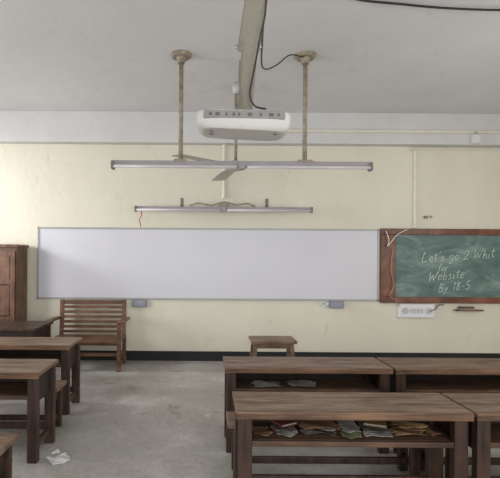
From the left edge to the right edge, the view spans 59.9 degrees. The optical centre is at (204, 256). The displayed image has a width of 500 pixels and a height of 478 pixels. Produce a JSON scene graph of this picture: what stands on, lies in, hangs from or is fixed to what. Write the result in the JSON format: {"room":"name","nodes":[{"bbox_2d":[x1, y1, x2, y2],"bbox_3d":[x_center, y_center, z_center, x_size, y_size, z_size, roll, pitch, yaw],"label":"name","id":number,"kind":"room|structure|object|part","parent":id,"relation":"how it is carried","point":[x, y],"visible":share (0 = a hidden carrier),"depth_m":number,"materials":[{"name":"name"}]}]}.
{"room":"classroom","nodes":[
{"label":"classroom","id":0,"kind":"room"},
{"bbox_2d":[0,144,499,352],"bbox_3d":[-0.298,-0.317,7.150,11.800,4.030,0.200,0,0,0],"label":"wall","id":1,"kind":"structure","parent":0,"point":[42,185],"depth_m":7.05,"materials":[{"name":"beige paint"}]},
{"bbox_2d":[131,300,146,306],"bbox_3d":[-1.074,0.756,7.010,0.246,0.115,0.080,0,0,0],"label":"junction box","id":2,"kind":"object","parent":1,"relation":"attached to","point":[134,303],"visible":1,"depth_m":6.97,"materials":[{"name":"grey plastic"}]},
{"bbox_2d":[37,227,378,300],"bbox_3d":[0.049,0.115,7.035,5.583,1.174,0.030,0,0,0],"label":"whiteboard","id":3,"kind":"object","parent":1,"relation":"attached to","point":[72,262],"visible":1,"depth_m":7.03,"materials":[{"name":"plastic"}]},
{"bbox_2d":[134,198,312,212],"bbox_3d":[0.296,-0.825,6.918,2.829,0.225,0.254,0,0,0],"label":"tube light","id":4,"kind":"object","parent":1,"relation":"attached to","point":[223,207],"visible":1,"depth_m":6.82,"materials":[{"name":"metal"}]},
{"bbox_2d":[222,145,225,197],"bbox_3d":[0.312,-1.394,7.030,0.073,0.867,0.073,0,0,0],"label":"conduit pipe","id":5,"kind":"object","parent":1,"relation":"attached to","point":[223,146],"visible":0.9,"depth_m":7.01,"materials":[{"name":"plastic"}]},
{"bbox_2d":[0,110,499,146],"bbox_3d":[-0.285,-2.082,6.970,11.800,0.500,0.160,0,0,0],"label":"beam","id":6,"kind":"structure","parent":1,"relation":"attached to","point":[16,126],"depth_m":6.89,"materials":[{"name":"white paint"}]},
{"bbox_2d":[80,350,499,360],"bbox_3d":[-0.311,1.620,7.040,11.800,0.155,0.020,0,0,0],"label":"baseboard","id":7,"kind":"structure","parent":1,"relation":"attached to","point":[130,355],"depth_m":7.03,"materials":[{"name":"black paint"}]},
{"bbox_2d":[320,301,343,307],"bbox_3d":[2.069,0.778,7.010,0.387,0.115,0.080,0,0,0],"label":"junction box","id":8,"kind":"object","parent":1,"relation":"attached to","point":[332,304],"visible":1,"depth_m":6.98,"materials":[{"name":"grey plastic"}]},
{"bbox_2d":[289,129,499,133],"bbox_3d":[3.477,-2.004,6.875,4.275,0.067,0.067,0,0,0],"label":"conduit pipe","id":9,"kind":"object","parent":1,"relation":"attached to","point":[290,130],"visible":0.99,"depth_m":6.86,"materials":[{"name":"plastic"}]},
{"bbox_2d":[412,150,417,227],"bbox_3d":[3.433,-1.104,7.030,0.076,1.264,0.076,0,0,0],"label":"conduit pipe","id":10,"kind":"object","parent":1,"relation":"attached to","point":[415,152],"visible":1,"depth_m":7.01,"materials":[{"name":"plastic"}]},
{"bbox_2d":[398,304,443,317],"bbox_3d":[3.523,0.878,7.008,0.741,0.220,0.084,0,0,0],"label":"switchboard","id":11,"kind":"object","parent":1,"relation":"attached to","point":[405,310],"visible":1,"depth_m":6.99,"materials":[{"name":"plastic"}]},
{"bbox_2d":[402,308,408,313],"bbox_3d":[3.253,0.876,6.986,0.110,0.110,0.012,0,0,0],"label":"socket","id":12,"kind":"object","parent":11,"relation":"attached to","point":[404,310],"depth_m":6.98,"materials":[{"name":"plastic"}]},
{"bbox_2d":[426,308,432,313],"bbox_3d":[3.643,0.878,6.986,0.110,0.110,0.012,0,0,0],"label":"socket","id":13,"kind":"object","parent":11,"relation":"attached to","point":[428,310],"depth_m":6.98,"materials":[{"name":"plastic"}]},
{"bbox_2d":[380,228,499,303],"bbox_3d":[4.202,0.150,7.020,2.674,1.213,0.060,0,0,0],"label":"chalkboard","id":14,"kind":"object","parent":1,"relation":"attached to","point":[428,265],"visible":1,"depth_m":7.01,"materials":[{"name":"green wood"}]},
{"bbox_2d":[390,250,399,306],"bbox_3d":[3.078,0.342,6.957,0.184,0.943,0.027,0,0,-3],"label":"hanging wire","id":15,"kind":"object","parent":14,"relation":"hanging from","point":[392,250],"visible":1,"depth_m":6.95,"materials":[{"name":"plastic"}]},
{"bbox_2d":[386,229,406,245],"bbox_3d":[3.097,-0.312,6.949,0.349,0.281,0.035,0,0,0],"label":"loose cable","id":16,"kind":"object","parent":14,"relation":"hanging from","point":[406,229],"visible":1,"depth_m":6.94,"materials":[{"name":"plastic"}]},
{"bbox_2d":[410,147,499,150],"bbox_3d":[4.485,-1.758,7.030,2.254,0.050,0.050,0,0,0],"label":"conduit pipe","id":17,"kind":"object","parent":1,"relation":"attached to","point":[411,148],"visible":1,"depth_m":7.01,"materials":[{"name":"plastic"}]},
{"bbox_2d":[453,306,483,310],"bbox_3d":[4.295,0.842,7.005,0.450,0.072,0.090,0,0,0],"label":"board duster","id":18,"kind":"object","parent":1,"relation":"attached to","point":[460,308],"visible":1,"depth_m":6.97,"materials":[{"name":"brown wood"}]},
{"bbox_3d":[4.256,0.823,7.000,0.240,0.035,0.050,0,0,0],"label":"duster handle","id":19,"kind":"part","parent":18,"relation":"part of","materials":[{"name":"brown wood"}]},
{"bbox_2d":[470,134,480,143],"bbox_3d":[4.317,-1.880,6.861,0.150,0.150,0.058,0,0,0],"label":"junction box","id":20,"kind":"object","parent":1,"relation":"attached to","point":[474,138],"visible":1,"depth_m":6.83,"materials":[{"name":"white plastic"}]},
{"bbox_2d":[0,0,499,113],"bbox_3d":[-0.283,-2.382,2.525,12.200,0.100,9.450,0,0,0],"label":"ceiling","id":21,"kind":"structure","parent":0,"point":[56,55],"depth_m":4.96,"materials":[{"name":"white paint"}]},
{"bbox_2d":[111,49,372,171],"bbox_3d":[0.425,-1.663,4.960,2.992,1.328,0.260,0,0,0],"label":"tube light","id":22,"kind":"object","parent":21,"relation":"hanging from","point":[180,55],"visible":0.99,"depth_m":4.92,"materials":[{"name":"metal"}]},
{"bbox_3d":[-0.277,-1.705,4.960,0.051,1.253,0.052,0,0,0],"label":"hanging rod","id":23,"kind":"part","parent":22,"relation":"part of","materials":[{"name":"paint"}]},
{"bbox_2d":[261,27,302,69],"bbox_3d":[0.588,-1.861,3.620,0.291,0.867,2.780,0,0,17],"label":"cable","id":24,"kind":"object","parent":22,"relation":"attached to","point":[263,27],"visible":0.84,"depth_m":3.86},
{"bbox_3d":[1.153,-1.695,4.960,0.051,1.253,0.052,0,0,0],"label":"hanging rod","id":25,"kind":"part","parent":22,"relation":"part of","materials":[{"name":"paint"}]},
{"bbox_2d":[171,82,313,180],"bbox_3d":[0.507,-1.745,5.918,1.823,1.164,1.773,0,0,0],"label":"ceiling fan","id":26,"kind":"object","parent":21,"relation":"hanging from","point":[226,173],"visible":0.47,"depth_m":5.76,"materials":[{"name":"paint"}]},
{"bbox_3d":[-0.017,-1.216,5.395,0.910,0.036,0.220,0,0,-42],"label":"fan blade","id":27,"kind":"part","parent":26,"relation":"part of","materials":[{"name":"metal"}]},
{"bbox_3d":[0.291,-1.214,6.342,0.220,0.036,0.910,0,0,-12],"label":"fan blade","id":28,"kind":"part","parent":26,"relation":"part of","materials":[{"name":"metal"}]},
{"bbox_3d":[0.414,-1.800,5.780,0.044,1.054,0.044,0,0,0],"label":"down rod","id":29,"kind":"part","parent":26,"relation":"part of","materials":[{"name":"paint"}]},
{"bbox_2d":[196,0,289,140],"bbox_3d":[0.235,-1.527,2.102,0.561,1.642,1.176,0,0,0],"label":"projector","id":30,"kind":"object","parent":21,"relation":"hanging from","point":[242,122],"visible":1,"depth_m":2.40,"materials":[{"name":"plastic"}]},
{"bbox_3d":[0.221,-0.797,2.406,0.456,0.052,0.020,0,0,0],"label":"panel","id":31,"kind":"part","parent":30,"relation":"part of","materials":[{"name":"white plastic"}]},
{"bbox_3d":[0.242,-1.028,2.462,0.088,0.437,0.244,0,0,-5],"label":"mount arm","id":32,"kind":"part","parent":30,"relation":"part of","materials":[{"name":"paint"}]},
{"bbox_2d":[357,0,499,10],"bbox_3d":[2.079,-2.316,3.891,2.003,0.100,0.101,0,0,-6],"label":"cable","id":33,"kind":"object","parent":21,"relation":"attached to","point":[369,1],"visible":1,"depth_m":3.92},
{"bbox_2d":[0,360,499,477],"bbox_3d":[-0.312,1.748,2.525,12.200,0.100,9.450,0,0,0],"label":"floor","id":34,"kind":"structure","parent":0,"point":[146,419],"depth_m":4.08,"materials":[{"name":"grey concrete"}]},
{"bbox_2d":[0,433,19,477],"bbox_3d":[-2.060,1.461,2.900,1.500,0.450,0.280,0,0,0],"label":"bench","id":35,"kind":"object","parent":34,"relation":"on","point":[6,439],"visible":1,"depth_m":2.98,"materials":[{"name":"brown wood"}]},
{"bbox_3d":[-1.389,1.340,2.900,0.030,0.120,0.160,0,0,0],"label":"panel","id":36,"kind":"part","parent":35,"relation":"part of","materials":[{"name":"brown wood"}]},
{"bbox_3d":[-1.390,1.483,3.000,0.070,0.415,0.050,0,0,0],"label":"leg","id":37,"kind":"part","parent":35,"relation":"part of","materials":[{"name":"brown wood"}]},
{"bbox_3d":[-2.059,1.253,2.900,1.500,0.035,0.280,0,0,0],"label":"seat","id":38,"kind":"part","parent":35,"relation":"part of","materials":[{"name":"brown wood"}]},
{"bbox_2d":[0,244,28,320],"bbox_3d":[-3.405,0.739,6.793,1.050,1.875,0.465,0,0,0],"label":"tall cabinet","id":39,"kind":"object","parent":34,"relation":"on","point":[13,257],"visible":0.56,"depth_m":6.60,"materials":[{"name":"brown wood"}]},
{"bbox_3d":[-3.151,0.158,6.605,0.310,0.460,0.018,0,0,0],"label":"door panel","id":40,"kind":"part","parent":39,"relation":"part of","materials":[{"name":"brown wood"}]},
{"bbox_3d":[-3.155,0.668,6.605,0.310,0.460,0.018,0,0,0],"label":"door panel","id":41,"kind":"part","parent":39,"relation":"part of","materials":[{"name":"brown wood"}]},
{"bbox_3d":[-3.155,0.743,6.600,0.470,1.670,0.020,0,0,0],"label":"door frame","id":42,"kind":"part","parent":39,"relation":"part of","materials":[{"name":"brown wood"}]},
{"bbox_3d":[-3.155,0.743,6.613,0.470,1.670,0.015,0,0,0],"label":"door","id":43,"kind":"part","parent":39,"relation":"part of","materials":[{"name":"brown wood"}]},
{"bbox_3d":[-3.399,-0.174,6.810,1.050,0.050,0.430,0,0,0],"label":"cornice","id":44,"kind":"part","parent":39,"relation":"part of","materials":[{"name":"brown wood"}]},
{"bbox_2d":[0,321,53,336],"bbox_3d":[-2.879,1.290,5.760,1.460,0.780,0.680,0,0,0],"label":"table","id":45,"kind":"object","parent":34,"relation":"on","point":[7,328],"visible":0.61,"depth_m":5.59,"materials":[{"name":"brown wood"}]},
{"bbox_3d":[-2.219,1.315,5.490,0.070,0.740,0.070,0,0,0],"label":"leg","id":46,"kind":"part","parent":45,"relation":"part of","materials":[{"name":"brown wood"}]},
{"bbox_2d":[0,359,57,463],"bbox_3d":[-2.107,1.310,3.728,1.505,0.750,0.485,0,0,0],"label":"school desk","id":47,"kind":"object","parent":34,"relation":"on","point":[31,380],"visible":1,"depth_m":3.69,"materials":[{"name":"brown wood"}]},
{"bbox_2d":[0,382,26,399],"bbox_3d":[-2.106,1.150,3.716,1.355,0.035,0.388,0,0,0],"label":"shelf","id":48,"kind":"object","parent":47,"relation":"attached to","point":[8,390],"depth_m":3.65,"materials":[{"name":"brown wood"}]},
{"bbox_3d":[-2.105,1.127,3.925,1.315,0.300,0.018,0,0,0],"label":"panel","id":49,"kind":"part","parent":47,"relation":"part of","materials":[{"name":"brown wood"}]},
{"bbox_3d":[-1.414,1.331,3.545,0.085,0.718,0.060,0,0,0],"label":"leg","id":50,"kind":"part","parent":47,"relation":"part of","materials":[{"name":"brown wood"}]},
{"bbox_3d":[-1.413,1.097,3.735,0.025,0.240,0.330,0,0,0],"label":"panel","id":51,"kind":"part","parent":47,"relation":"part of","materials":[{"name":"brown wood"}]},
{"bbox_3d":[-1.416,1.570,3.735,0.035,0.060,0.330,0,0,0],"label":"rail","id":52,"kind":"part","parent":47,"relation":"part of","materials":[{"name":"brown wood"}]},
{"bbox_3d":[-1.414,1.331,3.925,0.085,0.718,0.060,0,0,0],"label":"leg","id":53,"kind":"part","parent":47,"relation":"part of","materials":[{"name":"brown wood"}]},
{"bbox_2d":[0,380,66,426],"bbox_3d":[-2.140,1.460,4.200,1.500,0.450,0.280,0,0,0],"label":"bench","id":54,"kind":"object","parent":34,"relation":"on","point":[60,384],"visible":0.36,"depth_m":4.22,"materials":[{"name":"brown wood"}]},
{"bbox_3d":[-1.470,1.482,4.300,0.070,0.415,0.050,0,0,0],"label":"leg","id":55,"kind":"part","parent":54,"relation":"part of","materials":[{"name":"brown wood"}]},
{"bbox_3d":[-2.139,1.253,4.200,1.500,0.035,0.280,0,0,0],"label":"seat","id":56,"kind":"part","parent":54,"relation":"part of","materials":[{"name":"brown wood"}]},
{"bbox_2d":[0,337,81,414],"bbox_3d":[-2.174,1.310,4.803,1.470,0.750,0.475,0,0,0],"label":"school desk","id":57,"kind":"object","parent":34,"relation":"on","point":[66,350],"visible":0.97,"depth_m":4.82,"materials":[{"name":"brown wood"}]},
{"bbox_2d":[0,355,60,365],"bbox_3d":[-2.173,1.150,4.791,1.320,0.035,0.378,0,0,0],"label":"shelf","id":58,"kind":"object","parent":57,"relation":"attached to","point":[58,357],"depth_m":4.87,"materials":[{"name":"brown wood"}]},
{"bbox_3d":[-2.173,1.127,4.995,1.280,0.300,0.018,0,0,0],"label":"panel","id":59,"kind":"part","parent":57,"relation":"part of","materials":[{"name":"brown wood"}]},
{"bbox_3d":[-1.499,1.331,4.625,0.085,0.718,0.060,0,0,0],"label":"leg","id":60,"kind":"part","parent":57,"relation":"part of","materials":[{"name":"brown wood"}]},
{"bbox_3d":[-1.498,1.097,4.810,0.025,0.240,0.320,0,0,0],"label":"panel","id":61,"kind":"part","parent":57,"relation":"part of","materials":[{"name":"brown wood"}]},
{"bbox_3d":[-1.501,1.570,4.810,0.035,0.060,0.320,0,0,0],"label":"rail","id":62,"kind":"part","parent":57,"relation":"part of","materials":[{"name":"brown wood"}]},
{"bbox_3d":[-1.499,1.331,4.995,0.085,0.718,0.060,0,0,0],"label":"leg","id":63,"kind":"part","parent":57,"relation":"part of","materials":[{"name":"brown wood"}]},
{"bbox_2d":[50,449,59,454],"bbox_3d":[-1.284,1.680,3.710,0.066,0.020,0.088,0,0,21],"label":"paper scrap","id":64,"kind":"object","parent":34,"relation":"on","point":[57,451],"visible":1,"depth_m":3.70,"materials":[{"name":"white paper"}]},
{"bbox_2d":[46,452,70,465],"bbox_3d":[-1.214,1.677,3.580,0.176,0.026,0.165,0,0,-34],"label":"paper scrap","id":65,"kind":"object","parent":34,"relation":"on","point":[61,458],"visible":1,"depth_m":3.56,"materials":[{"name":"white paper"}]},
{"bbox_2d":[45,299,129,371],"bbox_3d":[-1.788,1.185,6.578,1.200,1.006,0.646,0,0,0],"label":"armchair","id":66,"kind":"object","parent":34,"relation":"on","point":[87,339],"visible":0.72,"depth_m":6.84,"materials":[{"name":"brown wood"}]},
{"bbox_3d":[-2.337,0.959,6.545,0.100,0.035,0.580,0,0,0],"label":"armrest","id":67,"kind":"part","parent":66,"relation":"part of","materials":[{"name":"brown wood"}]},
{"bbox_3d":[-1.789,1.266,6.580,1.060,0.072,0.540,0,0,0],"label":"seat","id":68,"kind":"part","parent":66,"relation":"part of","materials":[{"name":"brown wood"}]},
{"bbox_3d":[-1.787,0.988,6.860,1.050,0.611,0.081,0,0,0],"label":"backrest","id":69,"kind":"part","parent":66,"relation":"part of","materials":[{"name":"brown wood"}]},
{"bbox_3d":[-1.790,1.438,6.340,1.000,0.045,0.025,0,0,0],"label":"rail","id":70,"kind":"part","parent":66,"relation":"part of","materials":[{"name":"brown wood"}]},
{"bbox_3d":[-1.269,1.336,6.340,0.060,0.710,0.055,0,0,0],"label":"leg","id":71,"kind":"part","parent":66,"relation":"part of","materials":[{"name":"brown wood"}]},
{"bbox_3d":[-1.237,0.966,6.545,0.100,0.035,0.580,0,0,0],"label":"armrest","id":72,"kind":"part","parent":66,"relation":"part of","materials":[{"name":"brown wood"}]},
{"bbox_3d":[-1.285,1.471,6.840,0.055,0.440,0.050,0,0,0],"label":"leg","id":73,"kind":"part","parent":66,"relation":"part of","materials":[{"name":"brown wood"}]},
{"bbox_2d":[248,336,296,356],"bbox_3d":[0.902,1.401,5.790,0.629,0.613,0.390,0,0,0],"label":"stool","id":74,"kind":"object","parent":34,"relation":"on","point":[260,342],"visible":0.66,"depth_m":5.65,"materials":[{"name":"brown wood"}]},
{"bbox_3d":[0.639,1.417,5.942,0.104,0.577,0.085,0,0,0],"label":"leg","id":75,"kind":"part","parent":74,"relation":"part of","materials":[{"name":"brown wood"}]},
{"bbox_3d":[0.639,1.417,5.638,0.104,0.577,0.085,0,0,0],"label":"leg","id":76,"kind":"part","parent":74,"relation":"part of","materials":[{"name":"brown wood"}]},
{"bbox_3d":[0.904,1.114,5.790,0.600,0.040,0.380,0,0,0],"label":"seat","id":77,"kind":"part","parent":74,"relation":"part of","materials":[{"name":"brown wood"}]},
{"bbox_3d":[1.164,1.421,5.638,0.104,0.577,0.085,0,0,0],"label":"leg","id":78,"kind":"part","parent":74,"relation":"part of","materials":[{"name":"brown wood"}]},
{"bbox_2d":[223,356,392,453],"bbox_3d":[0.895,1.331,3.917,1.452,0.750,0.425,0,0,0],"label":"school desk","id":79,"kind":"object","parent":34,"relation":"on","point":[330,374],"visible":0.65,"depth_m":3.83,"materials":[{"name":"brown wood"}]},
{"bbox_3d":[0.229,1.343,4.085,0.085,0.718,0.060,0,0,0],"label":"leg","id":80,"kind":"part","parent":79,"relation":"part of","materials":[{"name":"brown wood"}]},
{"bbox_3d":[0.229,1.343,3.765,0.085,0.718,0.060,0,0,0],"label":"leg","id":81,"kind":"part","parent":79,"relation":"part of","materials":[{"name":"brown wood"}]},
{"bbox_2d":[251,380,281,386],"bbox_3d":[0.552,1.141,3.900,0.263,0.022,0.187,0,0,1],"label":"paper sheet","id":82,"kind":"object","parent":79,"relation":"on","point":[257,383],"visible":1,"depth_m":3.88,"materials":[{"name":"grey paper"}]},
{"bbox_2d":[285,380,315,385],"bbox_3d":[0.872,1.144,3.920,0.264,0.022,0.186,0,0,-6],"label":"paper sheet","id":83,"kind":"object","parent":79,"relation":"on","point":[291,382],"visible":1,"depth_m":3.91,"materials":[{"name":"grey paper"}]},
{"bbox_3d":[0.896,1.148,4.085,1.262,0.300,0.018,0,0,0],"label":"panel","id":84,"kind":"part","parent":79,"relation":"part of","materials":[{"name":"brown wood"}]},
{"bbox_2d":[236,379,379,392],"bbox_3d":[0.896,1.171,3.906,1.302,0.035,0.328,0,0,0],"label":"shelf","id":85,"kind":"object","parent":79,"relation":"attached to","point":[242,385],"depth_m":3.84,"materials":[{"name":"brown wood"}]},
{"bbox_3d":[1.562,1.118,3.925,0.025,0.240,0.270,0,0,0],"label":"panel","id":86,"kind":"part","parent":79,"relation":"part of","materials":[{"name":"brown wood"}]},
{"bbox_3d":[1.561,1.352,3.765,0.085,0.718,0.060,0,0,0],"label":"leg","id":87,"kind":"part","parent":79,"relation":"part of","materials":[{"name":"brown wood"}]},
{"bbox_2d":[226,411,420,477],"bbox_3d":[0.920,1.482,3.360,1.500,0.450,0.280,0,0,0],"label":"bench","id":88,"kind":"object","parent":34,"relation":"on","point":[402,460],"visible":0.4,"depth_m":3.35,"materials":[{"name":"brown wood"}]},
{"bbox_3d":[0.921,1.274,3.360,1.500,0.035,0.280,0,0,0],"label":"seat","id":89,"kind":"part","parent":88,"relation":"part of","materials":[{"name":"brown wood"}]},
{"bbox_3d":[0.250,1.494,3.460,0.070,0.415,0.050,0,0,0],"label":"leg","id":90,"kind":"part","parent":88,"relation":"part of","materials":[{"name":"brown wood"}]},
{"bbox_3d":[0.250,1.494,3.260,0.070,0.415,0.050,0,0,0],"label":"leg","id":91,"kind":"part","parent":88,"relation":"part of","materials":[{"name":"brown wood"}]},
{"bbox_3d":[1.589,1.504,3.460,0.070,0.415,0.050,0,0,0],"label":"leg","id":92,"kind":"part","parent":88,"relation":"part of","materials":[{"name":"brown wood"}]},
{"bbox_3d":[1.589,1.591,3.360,0.030,0.050,0.160,0,0,0],"label":"rail","id":93,"kind":"part","parent":88,"relation":"part of","materials":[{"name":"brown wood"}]},
{"bbox_3d":[1.589,1.504,3.260,0.070,0.415,0.050,0,0,0],"label":"leg","id":94,"kind":"part","parent":88,"relation":"part of","materials":[{"name":"brown wood"}]},
{"bbox_2d":[232,391,473,477],"bbox_3d":[0.923,1.331,2.848,1.465,0.750,0.405,0,0,0],"label":"school desk","id":95,"kind":"object","parent":34,"relation":"on","point":[444,416],"visible":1,"depth_m":2.72,"materials":[{"name":"brown wood"}]},
{"bbox_3d":[0.251,1.343,3.005,0.085,0.718,0.060,0,0,0],"label":"leg","id":96,"kind":"part","parent":95,"relation":"part of","materials":[{"name":"brown wood"}]},
{"bbox_3d":[0.251,1.343,2.705,0.085,0.718,0.060,0,0,0],"label":"leg","id":97,"kind":"part","parent":95,"relation":"part of","materials":[{"name":"brown wood"}]},
{"bbox_2d":[252,425,272,435],"bbox_3d":[0.372,1.138,2.833,0.130,0.023,0.162,0,0,-4],"label":"newspaper","id":98,"kind":"object","parent":95,"relation":"on","point":[262,430],"visible":0.98,"depth_m":2.84,"materials":[{"name":"brown paper"}]},
{"bbox_2d":[270,425,297,436],"bbox_3d":[0.522,1.138,2.841,0.148,0.025,0.196,0,0,-5],"label":"newspaper","id":99,"kind":"object","parent":95,"relation":"on","point":[287,433],"visible":0.51,"depth_m":2.79,"materials":[{"name":"grey paper"}]},
{"bbox_2d":[272,423,296,431],"bbox_3d":[0.522,1.115,2.849,0.145,0.017,0.188,0,0,0],"label":"newspaper","id":100,"kind":"object","parent":99,"relation":"on","point":[292,428],"visible":0.44,"depth_m":2.79,"materials":[{"name":"grey paper"}]},
{"bbox_2d":[270,420,297,427],"bbox_3d":[0.522,1.087,2.840,0.132,0.016,0.120,0,0,-29],"label":"book","id":101,"kind":"object","parent":100,"relation":"on","point":[282,423],"visible":0.71,"depth_m":2.80,"materials":[{"name":"red paper"}]},
{"bbox_2d":[297,426,335,435],"bbox_3d":[0.742,1.140,2.842,0.242,0.025,0.146,0,0,3],"label":"newspaper","id":102,"kind":"object","parent":95,"relation":"on","point":[313,430],"visible":0.64,"depth_m":2.81,"materials":[{"name":"grey paper"}]},
{"bbox_2d":[296,420,335,430],"bbox_3d":[0.742,1.113,2.869,0.255,0.024,0.182,0,0,4],"label":"newspaper","id":103,"kind":"object","parent":102,"relation":"on","point":[298,421],"visible":0.15,"depth_m":2.81,"materials":[{"name":"grey paper"}]},
{"bbox_2d":[299,420,339,429],"bbox_3d":[0.742,1.086,2.836,0.266,0.024,0.241,0,0,0],"label":"newspaper","id":104,"kind":"object","parent":103,"relation":"on","point":[305,424],"visible":0.73,"depth_m":2.80,"materials":[{"name":"brown paper"}]},
{"bbox_3d":[0.924,1.149,3.005,1.275,0.300,0.018,0,0,0],"label":"panel","id":105,"kind":"part","parent":95,"relation":"part of","materials":[{"name":"brown wood"}]},
{"bbox_2d":[339,429,361,438],"bbox_3d":[0.947,1.142,2.839,0.138,0.022,0.226,0,0,5],"label":"newspaper","id":106,"kind":"object","parent":95,"relation":"on","point":[355,434],"visible":0.49,"depth_m":2.77,"materials":[{"name":"green paper"}]},
{"bbox_2d":[337,420,360,432],"bbox_3d":[0.947,1.116,2.850,0.136,0.021,0.224,0,0,6],"label":"newspaper","id":107,"kind":"object","parent":106,"relation":"on","point":[349,426],"visible":0.93,"depth_m":2.85,"materials":[{"name":"grey paper"}]},
{"bbox_2d":[252,423,453,447],"bbox_3d":[0.924,1.171,2.836,1.315,0.035,0.308,0,0,0],"label":"shelf","id":108,"kind":"object","parent":95,"relation":"attached to","point":[443,440],"depth_m":2.71,"materials":[{"name":"brown wood"}]},
{"bbox_2d":[358,426,392,437],"bbox_3d":[1.122,1.142,2.833,0.192,0.024,0.174,0,0,3],"label":"newspaper","id":109,"kind":"object","parent":95,"relation":"on","point":[368,433],"visible":0.52,"depth_m":2.79,"materials":[{"name":"grey paper"}]},
{"bbox_2d":[358,421,394,432],"bbox_3d":[1.122,1.120,2.861,0.186,0.016,0.226,0,0,-1],"label":"newspaper","id":110,"kind":"object","parent":109,"relation":"on","point":[367,428],"visible":0.49,"depth_m":2.80,"materials":[{"name":"grey paper"}]},
{"bbox_2d":[363,421,386,427],"bbox_3d":[1.122,1.092,2.840,0.142,0.014,0.120,0,0,20],"label":"book","id":111,"kind":"object","parent":110,"relation":"on","point":[382,424],"visible":0.61,"depth_m":2.80,"materials":[{"name":"paper"}]},
{"bbox_2d":[389,427,427,435],"bbox_3d":[1.332,1.146,2.832,0.219,0.021,0.144,0,0,3],"label":"newspaper","id":112,"kind":"object","parent":95,"relation":"on","point":[398,431],"visible":0.81,"depth_m":2.82,"materials":[{"name":"yellow paper"}]},
{"bbox_2d":[386,421,425,430],"bbox_3d":[1.332,1.118,2.866,0.216,0.023,0.157,0,0,3],"label":"newspaper","id":113,"kind":"object","parent":112,"relation":"on","point":[389,422],"visible":0.41,"depth_m":2.82,"materials":[{"name":"paper"}]},
{"bbox_2d":[390,421,427,427],"bbox_3d":[1.332,1.092,2.838,0.215,0.020,0.176,0,0,-5],"label":"newspaper","id":114,"kind":"object","parent":113,"relation":"on","point":[404,424],"visible":0.72,"depth_m":2.81,"materials":[{"name":"yellow paper"}]},
{"bbox_2d":[423,423,440,435],"bbox_3d":[1.487,1.146,2.865,0.075,0.022,0.204,0,0,-2],"label":"newspaper","id":115,"kind":"object","parent":95,"relation":"on","point":[428,429],"visible":0.78,"depth_m":2.83,"materials":[{"name":"brown paper"}]},
{"bbox_3d":[1.596,1.352,3.005,0.085,0.718,0.060,0,0,0],"label":"leg","id":116,"kind":"part","parent":95,"relation":"part of","materials":[{"name":"brown wood"}]},
{"bbox_3d":[1.597,1.118,2.855,0.025,0.240,0.250,0,0,0],"label":"panel","id":117,"kind":"part","parent":95,"relation":"part of","materials":[{"name":"brown wood"}]},
{"bbox_3d":[1.596,1.352,2.705,0.085,0.718,0.060,0,0,0],"label":"leg","id":118,"kind":"part","parent":95,"relation":"part of","materials":[{"name":"brown wood"}]},
{"bbox_2d":[377,357,499,453],"bbox_3d":[2.370,1.342,3.917,1.452,0.750,0.425,0,0,0],"label":"school desk","id":119,"kind":"object","parent":34,"relation":"on","point":[410,375],"visible":0.48,"depth_m":3.87,"materials":[{"name":"brown wood"}]},
{"bbox_3d":[1.705,1.119,3.925,0.025,0.240,0.270,0,0,0],"label":"panel","id":120,"kind":"part","parent":119,"relation":"part of","materials":[{"name":"brown wood"}]},
{"bbox_3d":[1.704,1.353,3.765,0.085,0.718,0.060,0,0,0],"label":"leg","id":121,"kind":"part","parent":119,"relation":"part of","materials":[{"name":"brown wood"}]},
{"bbox_2d":[406,380,499,393],"bbox_3d":[2.371,1.182,3.906,1.302,0.035,0.328,0,0,0],"label":"shelf","id":122,"kind":"object","parent":119,"relation":"attached to","point":[412,386],"depth_m":3.87,"materials":[{"name":"brown wood"}]},
{"bbox_3d":[2.371,1.159,4.085,1.262,0.300,0.018,0,0,0],"label":"panel","id":123,"kind":"part","parent":119,"relation":"part of","materials":[{"name":"brown wood"}]},
{"bbox_2d":[421,448,499,477],"bbox_3d":[2.430,1.492,3.360,1.500,0.450,0.280,0,0,0],"label":"bench","id":124,"kind":"object","parent":34,"relation":"on","point":[494,460],"visible":0.08,"depth_m":3.35,"materials":[{"name":"brown wood"}]},
{"bbox_3d":[1.760,1.505,3.460,0.070,0.415,0.050,0,0,0],"label":"leg","id":125,"kind":"part","parent":124,"relation":"part of","materials":[{"name":"brown wood"}]},
{"bbox_3d":[1.760,1.505,3.260,0.070,0.415,0.050,0,0,0],"label":"leg","id":126,"kind":"part","parent":124,"relation":"part of","materials":[{"name":"brown wood"}]},
{"bbox_2d":[442,393,499,477],"bbox_3d":[2.408,1.342,2.848,1.465,0.750,0.405,0,0,0],"label":"school desk","id":127,"kind":"object","parent":34,"relation":"on","point":[484,431],"visible":0.67,"depth_m":2.71,"materials":[{"name":"brown wood"}]},
{"bbox_3d":[1.736,1.353,3.005,0.085,0.718,0.060,0,0,0],"label":"leg","id":128,"kind":"part","parent":127,"relation":"part of","materials":[{"name":"brown wood"}]},
{"bbox_3d":[1.737,1.119,2.855,0.025,0.240,0.250,0,0,0],"label":"panel","id":129,"kind":"part","parent":127,"relation":"part of","materials":[{"name":"brown wood"}]},
{"bbox_3d":[1.736,1.353,2.705,0.085,0.718,0.060,0,0,0],"label":"leg","id":130,"kind":"part","parent":127,"relation":"part of","materials":[{"name":"brown wood"}]},
{"bbox_2d":[491,425,499,447],"bbox_3d":[2.409,1.182,2.836,1.315,0.035,0.308,0,0,0],"label":"shelf","id":131,"kind":"object","parent":127,"relation":"attached to","point":[495,429],"depth_m":2.79,"materials":[{"name":"brown wood"}]},
{"bbox_3d":[2.409,1.159,3.005,1.275,0.300,0.018,0,0,0],"label":"panel","id":132,"kind":"part","parent":127,"relation":"part of","materials":[{"name":"brown wood"}]}
]}

